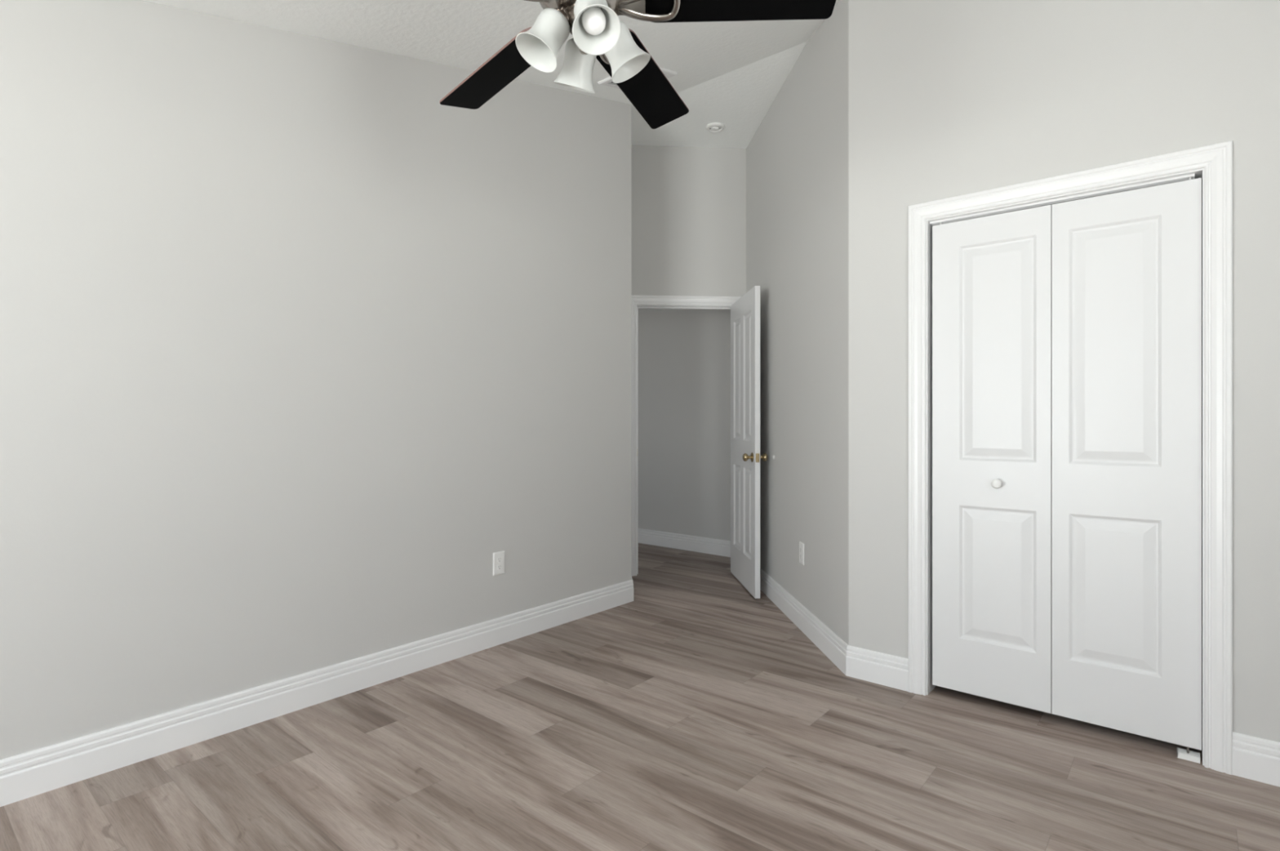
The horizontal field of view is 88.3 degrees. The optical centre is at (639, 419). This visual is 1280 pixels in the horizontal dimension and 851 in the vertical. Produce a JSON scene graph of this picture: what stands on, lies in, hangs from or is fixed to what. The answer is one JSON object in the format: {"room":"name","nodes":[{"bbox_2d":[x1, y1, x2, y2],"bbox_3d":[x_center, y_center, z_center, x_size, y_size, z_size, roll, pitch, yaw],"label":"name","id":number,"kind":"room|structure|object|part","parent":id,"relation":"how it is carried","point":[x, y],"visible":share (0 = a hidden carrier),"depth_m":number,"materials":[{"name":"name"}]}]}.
{"room":"empty bedroom","nodes":[
{"label":"empty bedroom","id":0,"kind":"room"},
{"bbox_2d":[0,0,631,759],"bbox_3d":[-1.972,-0.438,2.066,0.115,3.215,5.848,0,0,40],"label":"wall","id":1,"kind":"structure","parent":0,"point":[297,340],"depth_m":2.61,"materials":[{"name":"grey paint"}]},
{"bbox_2d":[0,577,633,806],"bbox_3d":[-1.946,1.101,2.363,0.485,0.137,6.337,0,0,40],"label":"baseboard","id":2,"kind":"structure","parent":1,"relation":"attached to","point":[31,773],"depth_m":2.56,"materials":[{"name":"white paint"}]},
{"bbox_2d":[493,550,504,575],"bbox_3d":[-0.737,0.749,3.451,0.008,0.119,0.074,0,0,40],"label":"power outlet","id":3,"kind":"object","parent":1,"relation":"attached to","point":[498,557],"visible":1,"depth_m":3.45,"materials":[{"name":"white plastic"}]},
{"bbox_2d":[497,564,501,569],"bbox_3d":[-0.735,0.768,3.449,0.002,0.030,0.027,0,0,40],"label":"receptacle","id":4,"kind":"object","parent":3,"relation":"attached to","point":[499,566],"depth_m":3.45,"materials":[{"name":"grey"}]},
{"bbox_2d":[497,556,501,562],"bbox_3d":[-0.735,0.730,3.449,0.002,0.030,0.027,0,0,40],"label":"receptacle","id":5,"kind":"object","parent":3,"relation":"attached to","point":[499,558],"depth_m":3.45,"materials":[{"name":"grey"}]},
{"bbox_2d":[142,0,839,148],"bbox_3d":[-1.096,-1.730,2.473,7.550,0.920,7.875,0,0,40],"label":"ceiling","id":6,"kind":"structure","parent":0,"point":[731,73],"depth_m":3.24,"materials":[{"name":"white paint"}]},
{"bbox_2d":[439,0,835,128],"bbox_3d":[-0.127,-1.229,1.757,1.259,0.677,1.219,0,0,23],"label":"ceiling fan","id":7,"kind":"object","parent":6,"relation":"hanging from","point":[597,30],"visible":1,"depth_m":1.75,"materials":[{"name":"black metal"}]},
{"bbox_3d":[-0.418,-1.055,1.996,0.143,0.065,0.531,0,0,-45],"label":"blade","id":8,"kind":"part","parent":7,"relation":"part of","materials":[{"name":"black wood"}]},
{"bbox_3d":[-0.246,-0.967,1.665,0.137,0.143,0.116,-2,-4,0],"label":"lamp shade","id":9,"kind":"part","parent":7,"relation":"part of","materials":[{"name":"white glass"}]},
{"bbox_3d":[-0.190,-1.036,1.694,0.042,0.046,0.018,0,0,-16],"label":"lamp arm","id":10,"kind":"part","parent":7,"relation":"part of","materials":[{"name":"silver metal"}]},
{"bbox_3d":[-0.178,-0.960,1.808,0.123,0.143,0.134,-2,-4,0],"label":"lamp shade","id":11,"kind":"part","parent":7,"relation":"part of","materials":[{"name":"white glass"}]},
{"bbox_3d":[-0.113,-0.985,1.612,0.058,0.091,0.071,-2,-4,0],"label":"bulb","id":12,"kind":"part","parent":7,"relation":"part of","materials":[{"name":"white glass"}]},
{"bbox_3d":[-0.105,-0.975,1.602,0.116,0.143,0.137,-2,-4,0],"label":"lamp shade","id":13,"kind":"part","parent":7,"relation":"part of","materials":[{"name":"white glass"}]},
{"bbox_3d":[-0.041,-0.968,1.742,0.137,0.143,0.116,-2,-4,0],"label":"lamp shade","id":14,"kind":"part","parent":7,"relation":"part of","materials":[{"name":"white glass"}]},
{"bbox_3d":[0.009,-1.063,2.073,0.141,0.065,0.532,0,0,22],"label":"blade","id":15,"kind":"part","parent":7,"relation":"part of","materials":[{"name":"black wood"}]},
{"bbox_3d":[0.247,-1.095,1.709,0.532,0.039,0.142,-2,-4,0],"label":"blade","id":16,"kind":"part","parent":7,"relation":"part of","materials":[{"name":"black wood"}]},
{"bbox_2d":[597,67,677,88],"bbox_3d":[-0.013,-1.959,3.783,0.330,0.085,0.323,0,0,40],"label":"ceiling vent","id":17,"kind":"object","parent":6,"relation":"in","point":[607,82],"visible":0.23,"depth_m":3.77,"materials":[{"name":"white paint"}]},
{"bbox_2d":[706,122,724,132],"bbox_3d":[0.531,-2.058,4.653,0.128,0.024,0.128,0,0,40],"label":"smoke detector","id":18,"kind":"object","parent":6,"relation":"attached to","point":[713,126],"visible":1,"depth_m":4.63,"materials":[{"name":"white plastic"}]},
{"bbox_2d":[0,542,1279,850],"bbox_3d":[-1.192,1.185,2.358,7.550,0.030,8.228,0,0,40],"label":"floor","id":19,"kind":"structure","parent":0,"point":[691,713],"depth_m":2.25,"materials":[{"name":"plastic"}]},
{"bbox_2d":[1177,746,1199,763],"bbox_3d":[1.899,1.150,2.285,0.062,0.040,0.042,0,0,40],"label":"pivot bracket","id":20,"kind":"object","parent":19,"relation":"on","point":[1184,753],"visible":1,"depth_m":2.28,"materials":[{"name":"white plastic"}]},
{"bbox_2d":[638,308,730,540],"bbox_3d":[1.270,-0.450,5.311,7.150,3.240,0.115,0,0,40],"label":"wall","id":21,"kind":"structure","parent":0,"point":[684,355],"depth_m":5.95,"materials":[{"name":"grey paint"}]},
{"bbox_2d":[638,528,730,556],"bbox_3d":[1.228,1.101,5.261,7.149,0.137,0.015,0,0,40],"label":"baseboard","id":22,"kind":"structure","parent":21,"relation":"attached to","point":[664,539],"depth_m":5.94,"materials":[{"name":"white paint"}]},
{"bbox_2d":[631,145,746,296],"bbox_3d":[0.346,-0.450,5.055,0.925,3.240,0.115,0,0,-4],"label":"wall","id":23,"kind":"structure","parent":0,"point":[689,203],"depth_m":5.00,"materials":[{"name":"grey paint"}]},
{"bbox_2d":[631,294,742,575],"bbox_3d":[0.345,0.116,5.046,0.892,2.108,0.133,0,0,-4],"label":"door frame","id":24,"kind":"structure","parent":23,"relation":"attached to","point":[672,302],"depth_m":4.97,"materials":[{"name":"white paint"}]},
{"bbox_2d":[746,0,848,644],"bbox_3d":[0.942,-0.450,4.035,0.115,3.240,2.008,0,0,-4],"label":"wall","id":25,"kind":"structure","parent":0,"point":[797,157],"depth_m":3.67,"materials":[{"name":"grey paint"}]},
{"bbox_2d":[730,285,767,598],"bbox_3d":[0.737,0.143,4.657,0.164,2.030,0.768,0,0,-4],"label":"door","id":26,"kind":"structure","parent":25,"relation":"in","point":[745,456],"depth_m":4.55,"materials":[{"name":"white paint"}]},
{"bbox_3d":[0.710,0.245,4.347,0.064,0.064,0.064,0,0,-4],"label":"knob","id":27,"kind":"part","parent":26,"relation":"part of","materials":[{"name":"gold metal"}]},
{"bbox_3d":[0.809,0.245,4.354,0.064,0.064,0.064,0,0,-4],"label":"knob","id":28,"kind":"part","parent":26,"relation":"part of","materials":[{"name":"gold metal"}]},
{"bbox_2d":[799,541,804,564],"bbox_3d":[0.905,0.746,3.699,0.008,0.119,0.074,0,0,-4],"label":"power outlet","id":29,"kind":"object","parent":25,"relation":"attached to","point":[801,544],"visible":1,"depth_m":3.69,"materials":[{"name":"white plastic"}]},
{"bbox_2d":[760,567,908,691],"bbox_3d":[0.895,1.101,3.914,0.193,0.137,2.196,0,0,-9],"label":"baseboard","id":30,"kind":"structure","parent":25,"relation":"attached to","point":[870,665],"depth_m":3.10,"materials":[{"name":"white paint"}]},
{"bbox_2d":[848,0,1279,742],"bbox_3d":[1.899,-0.402,2.320,2.354,3.144,0.115,0,0,40],"label":"wall","id":31,"kind":"structure","parent":0,"point":[947,99],"depth_m":2.55,"materials":[{"name":"grey paint"}]},
{"bbox_2d":[929,173,1195,225],"bbox_3d":[1.583,-0.843,2.557,0.869,0.009,0.030,0,0,40],"label":"door track","id":32,"kind":"object","parent":31,"relation":"attached to","point":[1180,178],"visible":1,"depth_m":2.51,"materials":[{"name":"white metal"}]},
{"bbox_2d":[932,176,1201,750],"bbox_3d":[1.583,0.141,2.534,0.876,1.975,0.071,0,0,40],"label":"door","id":33,"kind":"structure","parent":31,"relation":"in","point":[1067,335],"depth_m":2.49,"materials":[{"name":"white paint"}]},
{"bbox_3d":[1.429,0.254,2.640,0.038,0.038,0.038,0,0,40],"label":"knob","id":34,"kind":"part","parent":33,"relation":"part of","materials":[{"name":"white plastic"}]},
{"bbox_2d":[908,140,1232,774],"bbox_3d":[1.597,0.123,2.560,1.041,2.093,0.133,0,0,40],"label":"door frame","id":35,"kind":"structure","parent":31,"relation":"attached to","point":[1212,163],"depth_m":2.24,"materials":[{"name":"white paint"}]},
{"bbox_2d":[1232,731,1279,786],"bbox_3d":[2.361,1.101,1.850,1.041,0.137,0.015,0,0,40],"label":"baseboard","id":36,"kind":"structure","parent":31,"relation":"attached to","point":[1254,757],"depth_m":2.14,"materials":[{"name":"white paint"}]},
{"bbox_2d":[1201,179,1202,701],"bbox_3d":[2.406,-0.450,2.756,2.134,3.240,0.115,0,0,40],"label":"wall","id":37,"kind":"structure","parent":0,"point":[1202,180],"depth_m":2.74,"materials":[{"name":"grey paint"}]}
]}

